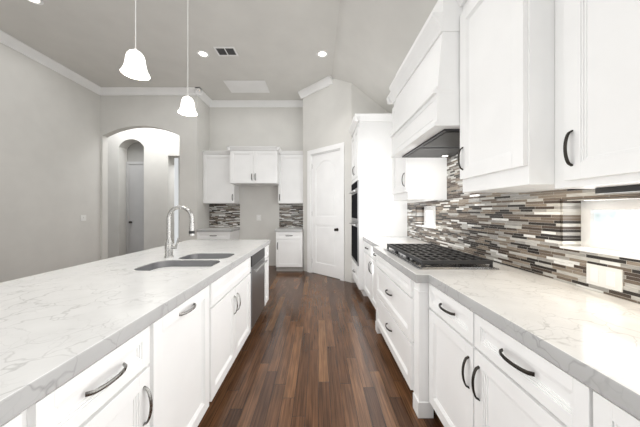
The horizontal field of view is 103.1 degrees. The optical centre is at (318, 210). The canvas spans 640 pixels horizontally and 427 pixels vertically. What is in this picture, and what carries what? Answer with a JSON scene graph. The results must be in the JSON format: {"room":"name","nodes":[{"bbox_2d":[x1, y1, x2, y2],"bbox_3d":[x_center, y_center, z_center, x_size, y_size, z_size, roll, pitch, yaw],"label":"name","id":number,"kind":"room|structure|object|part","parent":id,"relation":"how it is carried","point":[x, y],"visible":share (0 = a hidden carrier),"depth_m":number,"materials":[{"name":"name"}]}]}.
{"room":"kitchen","nodes":[
{"label":"kitchen","id":0,"kind":"room"},
{"bbox_2d":[0,43,99,282],"bbox_3d":[-4.740,-0.650,0.800,0.120,3.920,9.600,0,0,0],"label":"wall","id":1,"kind":"structure","parent":0,"point":[49,157],"depth_m":4.36,"materials":[{"name":"paint"}]},
{"bbox_2d":[0,30,103,95],"bbox_3d":[-4.630,-2.545,0.730,0.100,0.130,9.460,0,0,0],"label":"crown molding","id":2,"kind":"structure","parent":1,"relation":"attached to","point":[6,39],"depth_m":4.32,"materials":[{"name":"white wood"}]},
{"bbox_2d":[80,215,85,220],"bbox_3d":[-4.671,0.140,5.060,0.015,0.120,0.120,0,0,0],"label":"switch plate","id":3,"kind":"object","parent":1,"relation":"attached to","point":[82,217],"visible":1,"depth_m":5.05,"materials":[{"name":"white plastic"}]},
{"bbox_2d":[127,142,143,161],"bbox_3d":[-4.965,-0.650,7.101,0.870,3.920,0.098,0,0,0],"label":"wall","id":4,"kind":"structure","parent":0,"point":[135,152],"depth_m":7.05,"materials":[{"name":"paint"}]},
{"bbox_2d":[126,162,143,253],"bbox_3d":[-4.965,-0.025,7.024,0.650,2.670,0.049,0,0,0],"label":"hall door","id":5,"kind":"structure","parent":4,"relation":"in","point":[135,204],"depth_m":7.01,"materials":[{"name":"paint"}]},
{"bbox_2d":[108,128,178,257],"bbox_3d":[-5.110,-0.650,6.900,4.780,3.920,0.300,0,0,0],"label":"wall","id":6,"kind":"structure","parent":0,"point":[161,150],"depth_m":6.75,"materials":[{"name":"paint"}]},
{"bbox_2d":[100,96,199,259],"bbox_3d":[-3.640,-0.650,5.530,2.080,3.920,0.140,0,0,0],"label":"wall","id":7,"kind":"structure","parent":0,"point":[118,114],"depth_m":5.46,"materials":[{"name":"paint"}]},
{"bbox_2d":[101,87,201,95],"bbox_3d":[-3.530,-2.545,5.410,2.060,0.130,0.100,0,0,0],"label":"crown molding","id":8,"kind":"structure","parent":7,"relation":"attached to","point":[106,91],"depth_m":5.40,"materials":[{"name":"white wood"}]},
{"bbox_2d":[0,0,339,99],"bbox_3d":[-3.615,-2.660,2.750,7.770,0.100,13.500,0,0,0],"label":"ceiling","id":9,"kind":"structure","parent":0,"point":[277,45],"depth_m":3.84,"materials":[{"name":"paint"}]},
{"bbox_2d":[27,0,43,4],"bbox_3d":[-3.509,-2.607,3.173,0.173,0.005,0.061,0,0,0],"label":"recessed light","id":10,"kind":"object","parent":9,"relation":"in","point":[41,2],"depth_m":3.18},
{"bbox_2d":[120,0,149,79],"bbox_3d":[-1.200,-1.754,1.670,0.162,1.709,0.162,0,0,0],"label":"pendant light","id":11,"kind":"object","parent":9,"relation":"hanging from","point":[134,66],"visible":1,"depth_m":1.66,"materials":[{"name":"white glass"}]},
{"bbox_3d":[-1.200,-0.976,1.670,0.162,0.152,0.162,0,0,0],"label":"lamp shade","id":12,"kind":"part","parent":11,"relation":"part of","materials":[{"name":"white glass"}]},
{"bbox_3d":[-1.200,-1.829,1.670,0.120,1.559,0.120,0,0,0],"label":"cord","id":13,"kind":"part","parent":11,"relation":"part of","materials":[{"name":"white metal"}]},
{"bbox_2d":[178,0,196,116],"bbox_3d":[-1.200,-1.754,2.340,0.162,1.709,0.162,0,0,0],"label":"pendant light","id":14,"kind":"object","parent":9,"relation":"hanging from","point":[187,107],"visible":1,"depth_m":2.34,"materials":[{"name":"white glass"}]},
{"bbox_3d":[-1.200,-0.976,2.340,0.162,0.152,0.162,0,0,0],"label":"lamp shade","id":15,"kind":"part","parent":14,"relation":"part of","materials":[{"name":"white glass"}]},
{"bbox_3d":[-1.200,-1.829,2.340,0.120,1.559,0.120,0,0,0],"label":"cord","id":16,"kind":"part","parent":14,"relation":"part of","materials":[{"name":"white metal"}]},
{"bbox_2d":[197,50,208,57],"bbox_3d":[-1.903,-2.607,4.217,0.182,0.005,0.188,0,0,0],"label":"recessed light","id":17,"kind":"object","parent":9,"relation":"in","point":[198,51],"depth_m":4.20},
{"bbox_2d":[213,47,238,55],"bbox_3d":[-1.500,-2.603,4.150,0.330,0.011,0.230,0,0,0],"label":"ceiling vent","id":18,"kind":"object","parent":9,"relation":"in","point":[222,51],"depth_m":4.15,"materials":[{"name":"metal"}]},
{"bbox_2d":[223,81,269,92],"bbox_3d":[-1.480,-2.599,5.330,0.840,0.019,0.500,0,0,0],"label":"attic panel","id":19,"kind":"object","parent":9,"relation":"attached to","point":[247,86],"visible":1,"depth_m":5.29,"materials":[{"name":"white wood"}]},
{"bbox_2d":[317,50,327,57],"bbox_3d":[0.074,-2.607,4.217,0.167,0.005,0.188,0,0,0],"label":"recessed light","id":20,"kind":"object","parent":9,"relation":"in","point":[318,52],"depth_m":4.20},
{"bbox_2d":[178,158,178,237],"bbox_3d":[-3.470,-0.650,8.400,2.240,3.920,0.100,0,0,0],"label":"wall","id":21,"kind":"structure","parent":0,"point":[178,197],"depth_m":8.35,"materials":[{"name":"paint"}]},
{"bbox_2d":[200,99,208,228],"bbox_3d":[-2.660,-0.650,5.840,0.120,3.920,0.480,0,0,0],"label":"wall","id":22,"kind":"structure","parent":0,"point":[204,146],"depth_m":5.76,"materials":[{"name":"paint"}]},
{"bbox_2d":[198,90,211,105],"bbox_3d":[-2.550,-2.545,5.720,0.100,0.130,0.480,0,0,0],"label":"crown molding","id":23,"kind":"structure","parent":22,"relation":"attached to","point":[204,97],"depth_m":5.76,"materials":[{"name":"white wood"}]},
{"bbox_2d":[209,107,302,265],"bbox_3d":[-1.475,-0.650,6.140,2.490,3.920,0.120,0,0,0],"label":"wall","id":24,"kind":"structure","parent":0,"point":[282,127],"depth_m":6.08,"materials":[{"name":"paint"}]},
{"bbox_2d":[202,150,239,205],"bbox_3d":[-2.244,-0.760,5.903,0.708,1.180,0.350,0,0,0],"label":"upper cabinet","id":25,"kind":"object","parent":24,"relation":"attached to","point":[216,190],"depth_m":5.74,"materials":[{"name":"white wood"}]},
{"bbox_2d":[228,146,279,185],"bbox_3d":[-1.377,-0.980,5.753,1.016,0.780,0.650,0,0,0],"label":"upper cabinet","id":26,"kind":"object","parent":24,"relation":"attached to","point":[229,172],"depth_m":5.44,"materials":[{"name":"white wood"}]},
{"bbox_2d":[209,100,302,106],"bbox_3d":[-1.455,-2.545,6.030,2.290,0.130,0.100,0,0,0],"label":"crown molding","id":27,"kind":"structure","parent":24,"relation":"attached to","point":[215,103],"depth_m":6.02,"materials":[{"name":"white wood"}]},
{"bbox_2d":[278,150,302,205],"bbox_3d":[-0.620,-0.760,5.903,0.572,1.180,0.350,0,0,0],"label":"upper cabinet","id":28,"kind":"object","parent":24,"relation":"attached to","point":[290,190],"depth_m":5.74,"materials":[{"name":"white wood"}]},
{"bbox_2d":[198,266,443,426],"bbox_3d":[-2.250,1.360,2.750,10.500,0.100,13.500,0,0,0],"label":"floor","id":29,"kind":"structure","parent":0,"point":[315,351],"depth_m":2.10,"materials":[{"name":"brown wood"}]},
{"bbox_2d":[0,241,269,426],"bbox_3d":[-1.170,0.880,0.925,1.100,0.860,5.050,0,0,0],"label":"kitchen island","id":30,"kind":"object","parent":29,"relation":"on","point":[155,337],"depth_m":1.16,"materials":[{"name":"white wood"}]},
{"bbox_2d":[0,241,267,420],"bbox_3d":[-1.205,0.423,0.925,1.090,0.055,5.150,0,0,0],"label":"island countertop","id":31,"kind":"structure","parent":30,"relation":"on","point":[53,323],"depth_m":1.05,"materials":[{"name":"white stone"}]},
{"bbox_2d":[144,261,211,268],"bbox_3d":[-1.015,0.537,1.869,0.505,0.267,0.374,0,0,0],"label":"sink","id":32,"kind":"object","parent":31,"relation":"in","point":[159,264],"depth_m":2.05,"materials":[{"name":"silver metal"}]},
{"bbox_2d":[164,205,195,256],"bbox_3d":[-1.184,0.173,2.170,0.254,0.445,0.072,0,0,0],"label":"faucet","id":33,"kind":"object","parent":31,"relation":"on","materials":[{"name":"metal"}]},
{"bbox_2d":[192,253,227,256],"bbox_3d":[-0.970,0.522,2.236,0.416,0.237,0.306,0,0,0],"label":"sink","id":34,"kind":"object","parent":31,"relation":"in","point":[193,254],"depth_m":2.39,"materials":[{"name":"silver metal"}]},
{"bbox_2d":[249,247,267,329],"bbox_3d":[-0.655,0.825,2.860,0.070,0.740,0.610,0,0,0],"label":"dishwasher","id":35,"kind":"object","parent":30,"relation":"in","point":[257,272],"depth_m":2.80,"materials":[{"name":"metal"}]},
{"bbox_2d":[196,230,238,239],"bbox_3d":[-2.244,0.880,5.753,0.708,0.860,0.650,0,0,0],"label":"base cabinet","id":36,"kind":"object","parent":29,"relation":"on","point":[201,234],"depth_m":5.43,"materials":[{"name":"white wood"}]},
{"bbox_2d":[204,226,239,229],"bbox_3d":[-2.234,0.422,5.743,0.727,0.055,0.646,0,0,0],"label":"countertop","id":37,"kind":"structure","parent":36,"relation":"on","point":[210,227],"depth_m":5.89,"materials":[{"name":"white stone"}]},
{"bbox_2d":[276,230,302,270],"bbox_3d":[-0.620,0.880,5.753,0.572,0.860,0.650,0,0,0],"label":"base cabinet","id":38,"kind":"object","parent":29,"relation":"on","point":[289,243],"depth_m":5.44,"materials":[{"name":"white wood"}]},
{"bbox_2d":[276,226,302,229],"bbox_3d":[-0.630,0.422,5.743,0.592,0.055,0.646,0,0,0],"label":"countertop","id":39,"kind":"structure","parent":38,"relation":"on","point":[280,227],"depth_m":5.71,"materials":[{"name":"white stone"}]},
{"bbox_2d":[357,240,372,303],"bbox_3d":[1.009,0.880,3.309,0.738,0.860,1.179,0,0,0],"label":"base cabinet","id":40,"kind":"object","parent":29,"relation":"on","point":[364,257],"depth_m":3.82,"materials":[{"name":"wood"}]},
{"bbox_2d":[349,113,408,284],"bbox_3d":[0.991,-0.080,4.260,0.774,2.780,0.720,0,0,0],"label":"tall cabinet","id":41,"kind":"object","parent":29,"relation":"on","point":[372,213],"depth_m":3.90,"materials":[{"name":"wood"}]},
{"bbox_2d":[349,180,358,266],"bbox_3d":[0.592,0.188,4.260,0.076,1.325,0.696,0,0,0],"label":"oven","id":42,"kind":"object","parent":41,"relation":"in","point":[355,184],"depth_m":4.10,"materials":[{"name":"silver metal"}]},
{"bbox_2d":[373,252,416,414],"bbox_3d":[0.998,0.880,2.205,0.760,0.860,1.190,0,0,0],"label":"base cabinet","id":43,"kind":"object","parent":29,"relation":"on","point":[394,293],"depth_m":1.98,"materials":[{"name":"wood"}]},
{"bbox_2d":[417,288,604,426],"bbox_3d":[1.009,0.880,1.138,0.738,0.860,1.104,0,0,0],"label":"base cabinet","id":44,"kind":"object","parent":29,"relation":"on","point":[468,380],"depth_m":1.13,"materials":[{"name":"wood"}]},
{"bbox_2d":[357,236,639,426],"bbox_3d":[0.988,0.422,1.149,0.756,0.055,5.498,0,0,0],"label":"countertop","id":45,"kind":"structure","parent":44,"relation":"on","point":[585,342],"depth_m":0.92,"materials":[{"name":"white stone"}]},
{"bbox_2d":[381,244,500,267],"bbox_3d":[0.945,0.365,2.160,0.540,0.060,0.920,0,0,0],"label":"cooktop","id":46,"kind":"object","parent":45,"relation":"in","point":[419,255],"depth_m":1.91,"materials":[{"name":"black metal"}]},
{"bbox_2d":[303,78,350,281],"bbox_3d":[0.182,-0.650,5.152,1.329,3.920,0.120,0,0,45],"label":"wall","id":47,"kind":"structure","parent":0,"point":[326,116],"depth_m":5.00,"materials":[{"name":"paint"}]},
{"bbox_2d":[298,76,332,98],"bbox_3d":[-0.080,-2.545,5.259,0.727,0.130,0.727,0,0,0],"label":"crown molding","id":48,"kind":"structure","parent":47,"relation":"attached to","point":[327,81],"depth_m":5.20,"materials":[{"name":"white wood"}]},
{"bbox_2d":[307,142,344,280],"bbox_3d":[0.174,0.013,5.144,1.010,2.595,0.140,0,0,45],"label":"pantry door","id":49,"kind":"structure","parent":47,"relation":"in","point":[325,208],"depth_m":5.10,"materials":[{"name":"white wood"}]},
{"bbox_2d":[351,83,387,282],"bbox_3d":[1.075,-0.650,4.690,0.930,3.920,0.100,0,0,0],"label":"wall","id":50,"kind":"structure","parent":0,"point":[361,102],"depth_m":4.64,"materials":[{"name":"paint"}]},
{"bbox_2d":[332,0,437,112],"bbox_3d":[0.975,-2.096,2.750,1.410,1.228,13.500,0,0,0],"label":"ceiling","id":51,"kind":"structure","parent":0,"point":[375,40],"depth_m":3.34,"materials":[{"name":"paint"}]},
{"bbox_2d":[408,196,638,303],"bbox_3d":[1.460,-0.440,0.370,0.160,3.500,8.740,0,0,0],"label":"wall","id":52,"kind":"structure","parent":0,"point":[517,268],"depth_m":1.50,"materials":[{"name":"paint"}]},
{"bbox_2d":[389,156,448,203],"bbox_3d":[1.156,-0.785,2.951,0.445,1.330,0.498,0,0,0],"label":"upper cabinet","id":53,"kind":"object","parent":52,"relation":"attached to","point":[411,178],"depth_m":2.70,"materials":[{"name":"wood"}]},
{"bbox_2d":[389,0,456,131],"bbox_3d":[1.086,-1.138,2.190,0.585,0.625,1.020,0,0,0],"label":"range hood","id":54,"kind":"object","parent":52,"relation":"attached to","point":[431,60],"depth_m":1.85,"materials":[{"name":"wood"}]},
{"bbox_2d":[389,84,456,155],"bbox_3d":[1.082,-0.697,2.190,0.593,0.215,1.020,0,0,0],"label":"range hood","id":55,"kind":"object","parent":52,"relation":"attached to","point":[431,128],"depth_m":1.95,"materials":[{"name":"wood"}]},
{"bbox_2d":[416,205,435,228],"bbox_3d":[1.444,0.072,3.260,0.152,0.273,0.598,0,0,0],"label":"window","id":56,"kind":"structure","parent":52,"relation":"in","point":[426,216],"depth_m":3.46,"materials":[{"name":"white"}]},
{"bbox_3d":[1.501,0.072,3.260,0.002,0.155,0.480,0,0,0],"label":"glass","id":57,"kind":"part","parent":56,"relation":"part of","materials":[{"name":"white"}]},
{"bbox_2d":[457,0,548,195],"bbox_3d":[1.156,-0.785,1.414,0.445,1.330,0.528,0,0,0],"label":"upper cabinet","id":58,"kind":"object","parent":52,"relation":"attached to","point":[501,131],"depth_m":1.31,"materials":[{"name":"wood"}]},
{"bbox_2d":[545,0,639,191],"bbox_3d":[1.213,-0.775,0.852,0.330,1.350,0.593,0,0,0],"label":"upper cabinet","id":59,"kind":"object","parent":52,"relation":"attached to","point":[594,45],"depth_m":0.98,"materials":[{"name":"wood"}]},
{"bbox_2d":[560,196,639,259],"bbox_3d":[1.444,0.072,0.820,0.152,0.273,1.238,0,0,0],"label":"window","id":60,"kind":"structure","parent":52,"relation":"in","point":[610,226],"depth_m":1.32,"materials":[{"name":"white"}]},
{"bbox_3d":[1.501,0.072,0.820,0.002,0.155,1.120,0,0,0],"label":"glass","id":61,"kind":"part","parent":60,"relation":"part of","materials":[{"name":"white"}]},
{"bbox_2d":[586,263,622,291],"bbox_3d":[1.365,0.315,1.215,0.008,0.100,0.150,0,0,0],"label":"outlet","id":62,"kind":"object","parent":52,"relation":"attached to","point":[618,278],"depth_m":1.20,"materials":[{"name":"white plastic"}]},
{"bbox_3d":[1.362,0.315,1.252,0.002,0.070,0.035,0,0,0],"label":"outlet backsplash socket","id":63,"kind":"part","parent":62,"relation":"part of","materials":[{"name":"white plastic"}]},
{"bbox_3d":[1.362,0.315,1.183,0.002,0.070,0.035,0,0,0],"label":"outlet backsplash socket","id":64,"kind":"part","parent":62,"relation":"part of","materials":[{"name":"white plastic"}]}
]}

